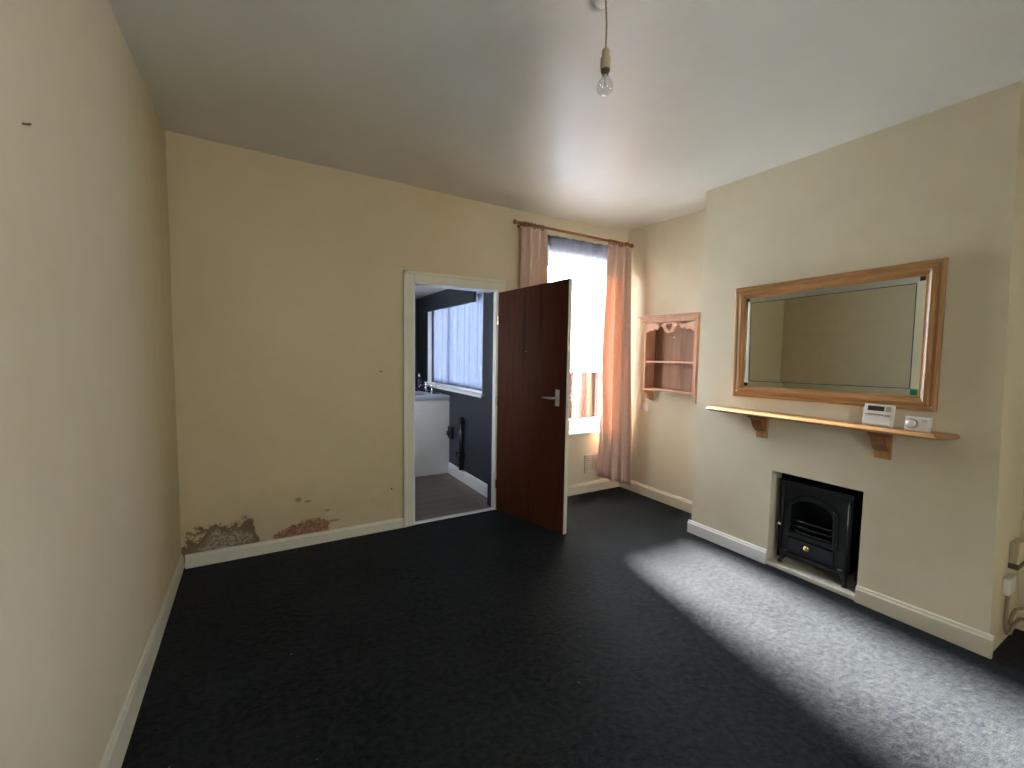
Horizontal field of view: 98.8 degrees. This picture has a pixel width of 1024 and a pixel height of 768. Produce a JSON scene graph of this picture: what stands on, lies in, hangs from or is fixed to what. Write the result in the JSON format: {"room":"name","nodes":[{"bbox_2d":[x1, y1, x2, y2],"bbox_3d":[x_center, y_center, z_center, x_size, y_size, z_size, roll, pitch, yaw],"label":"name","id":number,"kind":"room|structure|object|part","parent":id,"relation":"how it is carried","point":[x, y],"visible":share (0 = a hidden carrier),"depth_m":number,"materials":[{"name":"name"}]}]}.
{"room":"living room","nodes":[
{"label":"living room","id":0,"kind":"room"},
{"bbox_2d":[0,0,180,767],"bbox_3d":[-0.970,-0.034,0.678,0.120,2.800,4.994,-1,5,-30],"label":"wall","id":1,"kind":"structure","parent":0,"point":[90,533],"depth_m":1.24,"materials":[{"name":"beige paint"}]},
{"bbox_2d":[98,554,183,767],"bbox_3d":[-0.933,1.226,0.801,0.012,0.270,4.754,-1,5,-30],"label":"baseboard","id":2,"kind":"structure","parent":1,"relation":"attached to","point":[115,751],"depth_m":1.73,"materials":[{"name":"beige paint"}]},
{"bbox_2d":[165,130,627,567],"bbox_3d":[-0.476,-0.251,3.869,3.972,2.800,0.260,-1,5,-30],"label":"wall","id":3,"kind":"structure","parent":0,"point":[287,275],"depth_m":3.10,"materials":[{"name":"beige paint"}]},
{"bbox_2d":[185,517,403,568],"bbox_3d":[-1.501,1.139,3.213,1.440,0.088,0.021,-1,5,-30],"label":"baseboard","id":4,"kind":"structure","parent":3,"relation":"attached to","point":[198,559],"depth_m":3.13,"materials":[{"name":"beige paint"}]},
{"bbox_2d":[404,270,505,526],"bbox_3d":[-0.472,0.127,3.736,0.916,2.066,0.027,-1,5,-30],"label":"door frame","id":5,"kind":"structure","parent":3,"relation":"attached to","point":[410,276],"depth_m":3.54,"materials":[{"name":"beige paint"}]},
{"bbox_2d":[414,282,497,524],"bbox_3d":[-0.502,0.155,3.805,0.790,2.000,0.140,-1,5,-30],"label":"lining","id":6,"kind":"object","parent":3,"relation":"attached to","point":[493,293],"visible":0.56,"depth_m":3.96,"materials":[{"name":"white paint"}]},
{"bbox_2d":[495,278,572,533],"bbox_3d":[0.136,0.169,3.644,0.775,1.989,0.097,5,6,44],"label":"door","id":7,"kind":"structure","parent":3,"relation":"in","point":[535,322],"depth_m":3.61,"materials":[{"name":"brown wood"}]},
{"bbox_3d":[0.296,0.107,3.456,0.127,0.020,0.056,5,6,45],"label":"lever","id":8,"kind":"part","parent":7,"relation":"part of","materials":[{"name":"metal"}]},
{"bbox_3d":[0.355,0.109,3.438,0.040,0.130,0.006,5,6,44],"label":"handle","id":9,"kind":"part","parent":7,"relation":"part of","materials":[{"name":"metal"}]},
{"bbox_2d":[513,219,633,247],"bbox_3d":[0.619,-1.426,4.209,1.444,0.062,0.105,-1,5,-30],"label":"pole","id":10,"kind":"object","parent":3,"relation":"attached to","point":[515,221],"visible":0.89,"depth_m":4.12,"materials":[{"name":"brown wood"}]},
{"bbox_2d":[520,221,547,287],"bbox_3d":[0.216,-0.227,3.993,0.338,2.430,0.134,-1,5,-30],"label":"curtain","id":11,"kind":"object","parent":10,"relation":"hanging from","point":[534,250],"visible":0.32,"depth_m":3.92,"materials":[{"name":"pink fabric"}]},
{"bbox_2d":[598,239,631,485],"bbox_3d":[1.077,-0.189,4.486,0.355,2.522,0.162,-2,5,-34],"label":"curtain","id":12,"kind":"object","parent":10,"relation":"hanging from","point":[614,454],"visible":1,"depth_m":4.48,"materials":[{"name":"pink fabric"}]},
{"bbox_2d":[569,274,605,435],"bbox_3d":[0.650,-0.443,4.454,1.010,1.913,0.210,-1,5,-30],"label":"window","id":13,"kind":"structure","parent":3,"relation":"in","point":[587,424],"depth_m":4.69,"materials":[{"name":"white plastic"}]},
{"bbox_2d":[547,234,607,275],"bbox_3d":[0.695,-1.241,4.312,1.020,0.320,0.024,-1,5,-30],"label":"lace valance","id":14,"kind":"object","parent":13,"relation":"hanging from","point":[565,254],"visible":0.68,"depth_m":4.27,"materials":[{"name":"white fabric"}]},
{"bbox_3d":[0.649,0.502,4.496,1.010,0.023,0.155,-1,5,-30],"label":"sill","id":15,"kind":"part","parent":13,"relation":"part of","materials":[{"name":"white paint"}]},
{"bbox_2d":[584,453,597,472],"bbox_3d":[0.832,0.824,4.564,0.190,0.190,0.018,-1,5,-30],"label":"air vent","id":16,"kind":"object","parent":3,"relation":"in","point":[590,460],"visible":0.97,"depth_m":4.55,"materials":[{"name":"plastic"}]},
{"bbox_2d":[415,299,416,387],"bbox_3d":[-2.120,-0.085,5.748,1.770,2.155,0.100,-1,5,-30],"label":"wall","id":17,"kind":"structure","parent":0,"point":[415,299],"depth_m":6.11,"materials":[{"name":"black paint"}]},
{"bbox_2d":[415,286,445,298],"bbox_3d":[-1.418,-1.130,4.685,1.950,0.100,2.496,-1,5,-30],"label":"ceiling","id":18,"kind":"structure","parent":0,"point":[420,291],"depth_m":5.25,"materials":[{"name":"paint"}]},
{"bbox_2d":[417,292,489,483],"bbox_3d":[-0.672,-0.025,5.212,0.180,2.155,2.496,-1,5,-30],"label":"wall","id":19,"kind":"structure","parent":0,"point":[474,410],"depth_m":4.69,"materials":[{"name":"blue paint"}]},
{"bbox_2d":[424,289,475,311],"bbox_3d":[-0.759,-0.993,5.111,0.030,0.208,1.510,-1,5,-30],"label":"pelmet","id":20,"kind":"object","parent":19,"relation":"attached to","point":[447,298],"visible":0.86,"depth_m":5.05,"materials":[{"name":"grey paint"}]},
{"bbox_2d":[447,426,453,438],"bbox_3d":[-0.723,0.562,5.087,0.060,0.140,0.100,-1,5,-30],"label":"box","id":21,"kind":"object","parent":19,"relation":"attached to","point":[450,432],"visible":1,"depth_m":5.05,"materials":[{"name":"black plastic"}]},
{"bbox_2d":[427,292,483,397],"bbox_3d":[-0.642,-0.453,5.077,0.185,1.070,1.680,-1,5,-30],"label":"window","id":22,"kind":"structure","parent":19,"relation":"in","point":[472,392],"depth_m":5.47,"materials":[{"name":"white plastic"}]},
{"bbox_3d":[-0.672,0.068,5.101,0.135,0.026,1.680,-1,5,-30],"label":"sill","id":23,"kind":"part","parent":22,"relation":"part of","materials":[{"name":"white paint"}]},
{"bbox_2d":[431,293,482,390],"bbox_3d":[-0.644,-0.475,5.086,0.033,1.003,1.576,-1,5,-30],"label":"window blind","id":24,"kind":"object","parent":22,"relation":"hanging from","point":[457,331],"visible":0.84,"depth_m":5.02,"materials":[{"name":"white fabric"}]},
{"bbox_3d":[-0.589,-0.465,5.119,0.050,1.050,1.600,-1,5,-30],"label":"frame","id":25,"kind":"part","parent":22,"relation":"part of","materials":[{"name":"white plastic"}]},
{"bbox_2d":[455,417,464,469],"bbox_3d":[-0.584,0.651,4.854,0.060,0.580,0.176,-1,5,-30],"label":"pipe","id":26,"kind":"object","parent":19,"relation":"attached to","point":[459,456],"visible":1,"depth_m":4.79,"materials":[{"name":"black plastic"}]},
{"bbox_2d":[448,462,486,496],"bbox_3d":[-0.445,1.032,4.674,0.018,0.130,1.196,-1,5,-30],"label":"baseboard","id":27,"kind":"structure","parent":19,"relation":"attached to","point":[468,479],"depth_m":4.69,"materials":[{"name":"white paint"}]},
{"bbox_2d":[108,0,1023,230],"bbox_3d":[0.794,-1.474,1.604,4.122,0.203,4.954,-1,5,-30],"label":"ceiling","id":28,"kind":"structure","parent":0,"point":[504,103],"depth_m":2.05,"materials":[{"name":"paint"}]},
{"bbox_2d":[592,0,611,87],"bbox_3d":[0.324,-1.210,1.572,0.072,0.343,0.088,-1,5,-30],"label":"pendant light","id":29,"kind":"object","parent":28,"relation":"hanging from","point":[605,62],"visible":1,"depth_m":1.56,"materials":[{"name":"white plastic"}]},
{"bbox_2d":[121,473,1023,767],"bbox_3d":[0.108,1.290,2.872,4.142,0.124,7.490,-1,5,-30],"label":"floor","id":30,"kind":"structure","parent":0,"point":[628,637],"depth_m":2.04,"materials":[{"name":"black carpet"}]},
{"bbox_2d":[415,399,448,476],"bbox_3d":[-1.308,0.578,5.523,0.623,0.881,1.180,-1,5,-30],"label":"base cabinet","id":31,"kind":"object","parent":30,"relation":"on","point":[431,416],"visible":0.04,"depth_m":5.06,"materials":[{"name":"white laminate"}]},
{"bbox_2d":[415,388,449,399],"bbox_3d":[-1.298,0.117,5.486,0.623,0.045,1.208,-1,5,-30],"label":"countertop","id":32,"kind":"structure","parent":31,"relation":"on","point":[421,394],"depth_m":5.10,"materials":[{"name":"grey metal"}]},
{"bbox_2d":[417,374,420,389],"bbox_3d":[-1.219,-0.031,5.748,0.060,0.216,0.059,-1,5,-30],"label":"soap bottle","id":33,"kind":"object","parent":32,"relation":"on","point":[418,378],"visible":0.98,"depth_m":5.73,"materials":[{"name":"purple plastic"}]},
{"bbox_2d":[415,388,439,394],"bbox_3d":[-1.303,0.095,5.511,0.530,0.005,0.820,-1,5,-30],"label":"sink","id":34,"kind":"object","parent":32,"relation":"in","point":[417,392],"depth_m":5.41,"materials":[{"name":"grey metal"}]},
{"bbox_2d":[424,383,433,392],"bbox_3d":[-1.016,0.046,5.362,0.118,0.122,0.044,-1,5,-30],"label":"tap","id":35,"kind":"object","parent":32,"relation":"on","point":[431,386],"visible":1,"depth_m":5.37,"materials":[{"name":"silver metal"}]},
{"bbox_2d":[415,507,493,524],"bbox_3d":[-0.493,1.149,3.833,0.740,0.012,0.047,-1,5,-30],"label":"threshold","id":36,"kind":"object","parent":30,"relation":"on","point":[491,508],"visible":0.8,"depth_m":3.81,"materials":[{"name":"white paint"}]},
{"bbox_2d":[567,479,618,495],"bbox_3d":[0.555,1.077,4.419,1.415,0.108,0.021,-1,5,-30],"label":"baseboard","id":37,"kind":"structure","parent":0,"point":[602,484],"depth_m":4.57,"materials":[{"name":"beige paint"}]},
{"bbox_2d":[627,210,704,500],"bbox_3d":[1.514,-0.248,4.284,0.120,2.800,1.564,-1,5,-30],"label":"wall","id":38,"kind":"structure","parent":0,"point":[667,262],"depth_m":4.24,"materials":[{"name":"beige paint"}]},
{"bbox_2d":[631,402,648,411],"bbox_3d":[1.284,0.225,4.564,0.014,0.085,0.348,-1,5,-30],"label":"wall switch","id":39,"kind":"object","parent":38,"relation":"attached to","point":[645,406],"visible":0.96,"depth_m":4.45,"materials":[{"name":"white plastic"}]},
{"bbox_3d":[1.353,0.234,4.452,0.010,0.085,0.085,-1,5,-30],"label":"plate","id":40,"kind":"part","parent":39,"relation":"part of","materials":[{"name":"white plastic"}]},
{"bbox_2d":[619,480,691,513],"bbox_3d":[1.473,1.101,4.274,0.021,0.108,1.204,-1,5,-30],"label":"baseboard","id":41,"kind":"structure","parent":38,"relation":"attached to","point":[678,502],"depth_m":4.29,"materials":[{"name":"beige paint"}]},
{"bbox_2d":[638,312,700,404],"bbox_3d":[1.472,-0.225,4.054,0.186,0.815,0.685,-1,5,-30],"label":"wall shelf","id":42,"kind":"object","parent":38,"relation":"attached to","point":[671,341],"visible":0.9,"depth_m":4.11,"materials":[{"name":"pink wood"}]},
{"bbox_3d":[1.348,-0.215,4.311,0.140,0.755,0.026,-1,5,-30],"label":"panel","id":43,"kind":"part","parent":42,"relation":"part of","materials":[{"name":"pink wood"}]},
{"bbox_2d":[644,388,691,394],"bbox_3d":[1.485,0.064,4.084,0.126,0.018,0.557,-1,5,-30],"label":"shelf","id":44,"kind":"object","parent":42,"relation":"attached to","point":[674,390],"depth_m":4.07,"materials":[{"name":"brown wood"}]},
{"bbox_2d":[645,361,692,363],"bbox_3d":[1.489,-0.201,4.066,0.126,0.018,0.557,-1,5,-30],"label":"shelf","id":45,"kind":"object","parent":42,"relation":"attached to","point":[646,362],"depth_m":4.06,"materials":[{"name":"brown wood"}]},
{"bbox_3d":[1.478,-0.601,4.027,0.186,0.062,0.685,-1,5,-30],"label":"cornice","id":46,"kind":"part","parent":42,"relation":"part of","materials":[{"name":"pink wood"}]},
{"bbox_3d":[1.548,-0.255,4.096,0.009,0.640,0.557,-1,5,-30],"label":"panel","id":47,"kind":"part","parent":42,"relation":"part of","materials":[{"name":"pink wood"}]},
{"bbox_3d":[1.635,-0.177,3.824,0.140,0.755,0.026,-1,5,-30],"label":"panel","id":48,"kind":"part","parent":42,"relation":"part of","materials":[{"name":"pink wood"}]},
{"bbox_2d":[691,81,1023,650],"bbox_3d":[2.103,-0.140,2.866,0.460,2.800,1.684,-1,5,-30],"label":"wall","id":49,"kind":"structure","parent":0,"point":[940,519],"depth_m":2.36,"materials":[{"name":"beige paint"}]},
{"bbox_2d":[687,519,766,563],"bbox_3d":[1.598,1.176,3.308,0.021,0.098,0.633,-1,5,-30],"label":"baseboard","id":50,"kind":"structure","parent":49,"relation":"attached to","point":[752,551],"depth_m":3.27,"materials":[{"name":"white paint"}]},
{"bbox_2d":[766,555,856,599],"bbox_3d":[2.064,1.245,2.915,0.405,0.030,0.523,-1,5,-30],"label":"hearth","id":51,"kind":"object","parent":49,"relation":"attached to","point":[831,581],"depth_m":2.84,"materials":[{"name":"stone"}]},
{"bbox_2d":[777,476,863,588],"bbox_3d":[2.024,0.942,2.876,0.260,0.578,0.432,-1,5,-30],"label":"stove","id":52,"kind":"object","parent":51,"relation":"on","point":[820,523],"visible":0.93,"depth_m":2.81,"materials":[{"name":"black metal"}]},
{"bbox_3d":[1.863,1.165,3.005,0.060,0.110,0.066,-1,5,-30],"label":"leg","id":53,"kind":"part","parent":52,"relation":"part of","materials":[{"name":"black metal"}]},
{"bbox_3d":[1.907,1.074,2.853,0.026,0.040,0.040,-1,5,-30],"label":"ash door knob","id":54,"kind":"part","parent":52,"relation":"part of","materials":[{"name":"gold metal"}]},
{"bbox_3d":[1.932,1.078,2.849,0.012,0.088,0.277,-1,5,-30],"label":"ash door","id":55,"kind":"part","parent":52,"relation":"part of","materials":[{"name":"black metal"}]},
{"bbox_3d":[1.934,0.879,2.834,0.014,0.292,0.307,-1,5,-30],"label":"arched door","id":56,"kind":"part","parent":52,"relation":"part of","materials":[{"name":"black metal"}]},
{"bbox_3d":[1.933,1.152,2.841,0.020,0.022,0.388,-1,5,-30],"label":"rail","id":57,"kind":"part","parent":52,"relation":"part of","materials":[{"name":"black metal"}]},
{"bbox_3d":[2.036,0.670,2.861,0.242,0.032,0.432,-1,5,-30],"label":"plate","id":58,"kind":"part","parent":52,"relation":"part of","materials":[{"name":"black metal"}]},
{"bbox_3d":[2.041,1.189,2.704,0.060,0.110,0.066,-1,5,-30],"label":"leg","id":59,"kind":"part","parent":52,"relation":"part of","materials":[{"name":"black metal"}]},
{"bbox_2d":[706,405,959,459],"bbox_3d":[1.816,0.300,2.749,0.173,0.186,1.383,-1,5,-30],"label":"mantel shelf","id":60,"kind":"object","parent":49,"relation":"attached to","point":[881,438],"visible":1,"depth_m":2.48,"materials":[{"name":"orange wood"}]},
{"bbox_2d":[862,403,895,427],"bbox_3d":[2.026,0.174,2.425,0.054,0.124,0.132,-1,5,-30],"label":"controller","id":61,"kind":"object","parent":60,"relation":"on","point":[879,415],"visible":0.98,"depth_m":2.41,"materials":[{"name":"white plastic"}]},
{"bbox_2d":[904,416,932,432],"bbox_3d":[2.094,0.209,2.265,0.059,0.077,0.103,-1,5,-30],"label":"thermostat","id":62,"kind":"object","parent":60,"relation":"on","point":[919,424],"visible":0.99,"depth_m":2.25,"materials":[{"name":"white plastic"}]},
{"bbox_2d":[732,257,948,411],"bbox_3d":[1.900,-0.276,2.714,0.036,0.798,1.128,-1,5,-30],"label":"wall mirror","id":63,"kind":"object","parent":49,"relation":"attached to","point":[874,335],"visible":1,"depth_m":2.59,"materials":[{"name":"orange wood"}]},
{"bbox_2d":[854,585,993,658],"bbox_3d":[2.166,1.246,2.345,0.021,0.112,0.558,-1,5,-30],"label":"baseboard","id":64,"kind":"structure","parent":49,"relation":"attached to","point":[977,641],"depth_m":2.29,"materials":[{"name":"beige paint"}]},
{"bbox_2d":[1001,573,1016,595],"bbox_3d":[2.492,1.006,2.200,0.110,0.084,0.029,-1,5,-30],"label":"junction box","id":65,"kind":"object","parent":49,"relation":"attached to","point":[1009,581],"visible":1,"depth_m":2.18,"materials":[{"name":"white plastic"}]},
{"bbox_2d":[1003,595,1023,634],"bbox_3d":[2.659,1.157,2.220,0.386,0.216,0.163,2,4,12],"label":"pipe","id":66,"kind":"object","parent":49,"relation":"attached to","point":[1007,631],"visible":0.95,"depth_m":2.19,"materials":[{"name":"beige plastic"}]},
{"bbox_2d":[1008,537,1023,570],"bbox_3d":[2.583,0.867,2.241,0.135,0.135,0.039,-1,5,-30],"label":"meter box","id":67,"kind":"object","parent":49,"relation":"attached to","point":[1016,552],"visible":1,"depth_m":2.21,"materials":[{"name":"plastic"}]},
{"bbox_2d":[1008,606,1023,625],"bbox_3d":[2.674,1.178,2.216,0.355,0.070,0.146,2,4,15],"label":"pipe","id":68,"kind":"object","parent":49,"relation":"attached to","point":[1015,610],"visible":0.97,"depth_m":2.21,"materials":[{"name":"beige plastic"}]},
{"bbox_2d":[1015,486,1023,630],"bbox_3d":[3.212,-0.029,1.542,0.120,2.800,2.000,-1,5,-30],"label":"wall","id":69,"kind":"structure","parent":0,"point":[1020,589],"depth_m":2.33,"materials":[{"name":"beige paint"}]},
{"label":"outside","id":70,"kind":"structure","parent":0,"visible":0},
{"bbox_3d":[-4.271,0.721,17.176,22.000,0.120,26.246,-1,5,-30],"label":"ground","id":71,"kind":"structure","parent":70,"visible":0},
{"bbox_2d":[570,388,578,418],"bbox_3d":[1.281,0.662,10.290,0.700,1.136,0.036,-1,5,-30],"label":"post","id":72,"kind":"object","parent":71,"relation":"on","point":[576,393],"visible":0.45,"depth_m":10.38,"materials":[{"name":"metal"}]},
{"bbox_2d":[569,371,598,418],"bbox_3d":[0.346,0.459,10.194,5.400,1.524,0.110,-1,5,-30],"label":"fence","id":73,"kind":"object","parent":71,"relation":"on","point":[577,379],"visible":0.09,"depth_m":10.94,"materials":[{"name":"brown wood"}]},
{"bbox_2d":[570,340,599,372],"bbox_3d":[0.974,-0.633,18.558,11.900,2.550,3.400,-1,5,-30],"label":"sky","id":74,"kind":"structure","parent":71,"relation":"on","point":[585,355],"depth_m":18.11,"materials":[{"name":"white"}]},
{"bbox_2d":[586,371,591,417],"bbox_3d":[1.908,0.448,10.882,0.150,1.520,0.372,1,4,1],"label":"timber post","id":75,"kind":"object","parent":71,"relation":"on","point":[588,373],"visible":0.64,"depth_m":10.87,"materials":[{"name":"beige wood"}]}
]}

